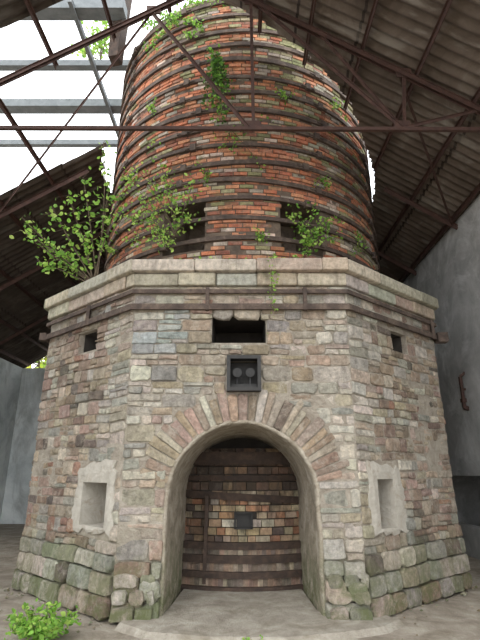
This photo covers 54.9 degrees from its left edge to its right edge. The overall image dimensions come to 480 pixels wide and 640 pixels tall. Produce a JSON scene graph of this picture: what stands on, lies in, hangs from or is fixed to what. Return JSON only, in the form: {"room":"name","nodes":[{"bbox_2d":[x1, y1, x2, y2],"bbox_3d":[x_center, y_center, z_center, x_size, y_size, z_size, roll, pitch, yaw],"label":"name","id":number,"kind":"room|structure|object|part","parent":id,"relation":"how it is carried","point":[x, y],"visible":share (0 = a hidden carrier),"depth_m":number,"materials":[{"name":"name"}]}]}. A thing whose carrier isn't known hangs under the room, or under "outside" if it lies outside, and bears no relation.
{"room":"industrial hall","nodes":[
{"label":"industrial hall","id":0,"kind":"room"},
{"bbox_2d":[0,358,22,519],"bbox_3d":[-7.615,2.026,9.068,0.470,4.950,13.500,0,-18,0],"label":"wall","id":1,"kind":"structure","parent":0,"point":[10,373],"depth_m":14.85,"materials":[{"name":"grey concrete"}]},
{"bbox_2d":[0,368,44,523],"bbox_3d":[-1.550,1.902,16.048,12.600,9.500,0.300,0,-18,0],"label":"wall","id":2,"kind":"structure","parent":0,"point":[17,489],"depth_m":15.14,"materials":[{"name":"grey concrete"}]},
{"bbox_2d":[26,356,46,367],"bbox_3d":[-7.169,3.574,17.696,3.252,7.415,2.501,0,-18,0],"label":"tree","id":3,"kind":"object","parent":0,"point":[42,364],"visible":0.03,"depth_m":18.32,"materials":[{"name":"green plant"}]},
{"bbox_2d":[0,524,479,639],"bbox_3d":[0.000,4.621,9.013,80.000,0.037,100.000,0,-18,0],"label":"floor","id":4,"kind":"structure","parent":0,"point":[456,616],"depth_m":5.41,"materials":[{"name":"grey concrete"}]},
{"bbox_2d":[3,598,80,639],"bbox_3d":[-1.973,3.023,4.583,0.753,0.350,0.626,0,-18,0],"label":"weed","id":5,"kind":"object","parent":4,"relation":"on","point":[39,630],"visible":1,"depth_m":4.58,"materials":[{"name":"green plant"}]},
{"bbox_2d":[0,0,128,146],"bbox_3d":[-5.650,-0.735,9.597,6.700,10.530,4.600,0,-18,0],"label":"frame","id":6,"kind":"structure","parent":4,"relation":"on","point":[77,11],"depth_m":10.55,"materials":[{"name":"grey metal"}]},
{"bbox_2d":[71,21,109,59],"bbox_3d":[-3.336,-6.615,10.925,1.252,1.551,0.741,-8,-20,23],"label":"vine","id":7,"kind":"object","parent":6,"relation":"on","point":[102,42],"visible":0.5,"depth_m":10.80,"materials":[{"name":"green plant"}]},
{"bbox_2d":[0,585,479,639],"bbox_3d":[-0.006,3.382,5.264,7.109,0.046,2.950,0,-18,0],"label":"fragments","id":8,"kind":"object","parent":4,"relation":"on","point":[476,586],"visible":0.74,"depth_m":5.93,"materials":[{"name":"stone"}]},
{"bbox_2d":[11,0,471,639],"bbox_3d":[0.051,-1.664,9.895,6.830,12.520,7.371,0,-18,0],"label":"furnace","id":9,"kind":"object","parent":4,"relation":"on","point":[293,481],"visible":0.92,"depth_m":6.40,"materials":[{"name":"stone"}]},
{"bbox_2d":[9,140,130,282],"bbox_3d":[-2.917,-1.850,7.971,2.150,2.827,0.646,-5,-19,15],"label":"sapling","id":10,"kind":"object","parent":9,"relation":"on","point":[60,253],"visible":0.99,"depth_m":7.80,"materials":[{"name":"green plant"}]},
{"bbox_2d":[117,170,137,196],"bbox_3d":[-1.954,-2.463,8.296,0.592,0.469,0.281,-15,-23,39],"label":"tuft","id":11,"kind":"object","parent":9,"relation":"attached to","point":[130,176],"visible":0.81,"depth_m":8.35,"materials":[{"name":"green plant"}]},
{"bbox_2d":[145,97,156,116],"bbox_3d":[-1.616,-3.854,8.438,0.209,0.422,0.210,8,-20,-24],"label":"tuft","id":12,"kind":"object","parent":9,"relation":"attached to","point":[150,107],"visible":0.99,"depth_m":8.42,"materials":[{"name":"green plant"}]},
{"bbox_2d":[110,139,201,253],"bbox_3d":[-1.345,-1.899,7.222,1.550,2.065,0.577,-6,-19,17],"label":"shrub","id":13,"kind":"object","parent":9,"relation":"hanging from","point":[175,231],"visible":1,"depth_m":7.16,"materials":[{"name":"green plant"}]},
{"bbox_2d":[137,0,232,54],"bbox_3d":[-0.849,-5.787,8.825,2.683,1.209,0.722,-6,-19,19],"label":"vine","id":14,"kind":"object","parent":9,"relation":"attached to","point":[174,19],"depth_m":8.86,"materials":[{"name":"green plant"}]},
{"bbox_2d":[183,30,197,38],"bbox_3d":[-0.917,-5.273,8.523,0.300,0.221,0.223,0,-18,0],"label":"tuft","id":15,"kind":"object","parent":9,"relation":"attached to","point":[189,33],"visible":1,"depth_m":8.50,"materials":[{"name":"green plant"}]},
{"bbox_2d":[194,162,211,186],"bbox_3d":[-0.594,-2.340,7.455,0.287,0.527,0.226,4,-18,-11],"label":"tuft","id":16,"kind":"object","parent":9,"relation":"attached to","point":[209,172],"visible":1,"depth_m":7.49,"materials":[{"name":"green plant"}]},
{"bbox_2d":[200,42,233,138],"bbox_3d":[-0.397,-3.978,7.951,0.602,1.938,0.351,0,-18,0],"label":"ivy","id":17,"kind":"object","parent":9,"relation":"attached to","point":[216,66],"visible":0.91,"depth_m":7.97,"materials":[{"name":"green plant"}]},
{"bbox_2d":[178,255,300,259],"bbox_3d":[0.000,-0.855,6.729,1.800,0.196,0.201,0,-18,0],"label":"grass","id":18,"kind":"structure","parent":9,"relation":"on","point":[294,256],"depth_m":6.72,"materials":[{"name":"green plant"}]},
{"bbox_3d":[0.019,0.336,9.557,6.749,0.408,6.760,0,-18,0],"label":"cornice","id":19,"kind":"part","parent":9,"relation":"part of","materials":[{"name":"stone"}]},
{"bbox_3d":[0.050,2.916,6.726,0.270,0.230,0.075,0,-18,0],"label":"taphole frame","id":20,"kind":"part","parent":9,"relation":"part of","materials":[{"name":"black metal"}]},
{"bbox_3d":[0.050,0.719,6.065,0.440,0.460,0.300,0,-18,0],"label":"lamp frame","id":21,"kind":"part","parent":9,"relation":"part of","materials":[{"name":"black metal"}]},
{"bbox_2d":[218,114,272,178],"bbox_3d":[0.117,-2.820,7.572,0.966,1.246,0.215,0,-18,0],"label":"trail","id":22,"kind":"object","parent":9,"relation":"attached to","point":[232,137],"visible":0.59,"depth_m":7.57,"materials":[{"name":"green plant"}]},
{"bbox_2d":[253,226,269,242],"bbox_3d":[0.331,-1.290,7.053,0.270,0.262,0.278,0,-18,0],"label":"tuft","id":23,"kind":"object","parent":9,"relation":"attached to","point":[259,237],"visible":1,"depth_m":7.04,"materials":[{"name":"green plant"}]},
{"bbox_2d":[267,253,279,333],"bbox_3d":[0.453,-0.352,6.266,0.184,1.142,0.180,0,-18,0],"label":"creeper","id":24,"kind":"object","parent":9,"relation":"attached to","point":[272,272],"visible":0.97,"depth_m":6.31,"materials":[{"name":"green plant"}]},
{"bbox_2d":[275,86,294,104],"bbox_3d":[0.775,-3.883,8.002,0.369,0.269,0.235,0,-18,0],"label":"tuft","id":25,"kind":"object","parent":9,"relation":"attached to","point":[283,93],"visible":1,"depth_m":7.99,"materials":[{"name":"green plant"}]},
{"bbox_2d":[285,201,344,257],"bbox_3d":[1.182,-1.311,7.133,1.035,1.010,0.500,11,-21,-31],"label":"shrub","id":26,"kind":"object","parent":9,"relation":"attached to","point":[308,240],"depth_m":7.09,"materials":[{"name":"green plant"}]},
{"bbox_2d":[313,175,331,189],"bbox_3d":[1.349,-2.290,7.712,0.387,0.336,0.200,10,-20,-28],"label":"tuft","id":27,"kind":"object","parent":9,"relation":"attached to","point":[318,178],"visible":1,"depth_m":7.74,"materials":[{"name":"green plant"}]},
{"bbox_2d":[329,97,347,120],"bbox_3d":[1.859,-3.918,8.604,0.449,0.440,0.217,9,-20,-25],"label":"tuft","id":28,"kind":"object","parent":9,"relation":"attached to","point":[335,103],"visible":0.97,"depth_m":8.60,"materials":[{"name":"green plant"}]},
{"bbox_2d":[352,230,369,254],"bbox_3d":[2.051,-1.263,7.918,0.223,0.485,0.522,-11,-21,30],"label":"tuft","id":29,"kind":"object","parent":9,"relation":"attached to","point":[357,233],"visible":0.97,"depth_m":7.90,"materials":[{"name":"green plant"}]},
{"bbox_2d":[403,194,479,475],"bbox_3d":[4.545,1.327,9.295,0.410,6.420,13.500,0,-18,0],"label":"wall","id":30,"kind":"structure","parent":0,"point":[449,273],"depth_m":9.27,"materials":[{"name":"grey concrete"}]},
{"bbox_2d":[0,315,47,344],"bbox_3d":[-1.522,-1.210,14.167,11.888,4.609,0.200,0,-18,0],"label":"roof truss","id":31,"kind":"object","parent":30,"relation":"attached to","point":[46,316],"visible":0.02,"depth_m":13.66,"materials":[{"name":"metal"}]},
{"bbox_2d":[0,0,479,131],"bbox_3d":[-1.522,-3.510,7.092,11.888,4.609,0.200,0,-18,0],"label":"roof truss","id":32,"kind":"object","parent":30,"relation":"attached to","point":[253,125],"visible":1,"depth_m":7.13,"materials":[{"name":"metal"}]},
{"bbox_2d":[0,18,457,290],"bbox_3d":[-1.525,-2.388,9.355,11.904,3.907,4.942,0,-18,0],"label":"rafters","id":33,"kind":"object","parent":32,"relation":"attached to","point":[444,220],"visible":0.77,"depth_m":9.46,"materials":[{"name":"metal"}]},
{"bbox_2d":[458,372,468,410],"bbox_3d":[4.367,1.385,8.998,0.154,0.754,0.129,0,-18,0],"label":"wall bracket","id":34,"kind":"object","parent":30,"relation":"attached to","point":[463,400],"visible":0.99,"depth_m":8.98,"materials":[{"name":"metal"}]},
{"bbox_3d":[-1.522,-4.331,4.562,11.888,4.609,0.200,0,-18,0],"label":"roof truss","id":35,"kind":"object","parent":30,"relation":"on","visible":0},
{"bbox_2d":[0,0,479,365],"bbox_3d":[-1.500,-2.439,10.098,11.670,4.065,13.700,0,-18,0],"label":"purlins","id":36,"kind":"object","parent":35,"relation":"on","point":[448,3],"visible":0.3,"depth_m":8.34,"materials":[{"name":"metal"}]},
{"bbox_2d":[0,0,111,367],"bbox_3d":[-4.200,-2.510,10.279,7.500,4.965,14.000,0,-18,0],"label":"sheeting","id":37,"kind":"object","parent":36,"relation":"on","point":[17,256],"visible":0.33,"depth_m":11.09,"materials":[{"name":"brown metal"}]},
{"bbox_2d":[215,0,479,282],"bbox_3d":[2.250,-3.160,10.490,5.400,3.599,14.000,0,-18,0],"label":"sheeting","id":38,"kind":"object","parent":36,"relation":"on","point":[400,32],"visible":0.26,"depth_m":7.77,"materials":[{"name":"metal"}]},
{"bbox_2d":[452,475,479,559],"bbox_3d":[5.650,3.506,8.850,2.300,2.000,5.000,0,-18,0],"label":"wall","id":39,"kind":"structure","parent":0,"point":[466,488],"depth_m":10.86,"materials":[{"name":"grey concrete"}]}
]}

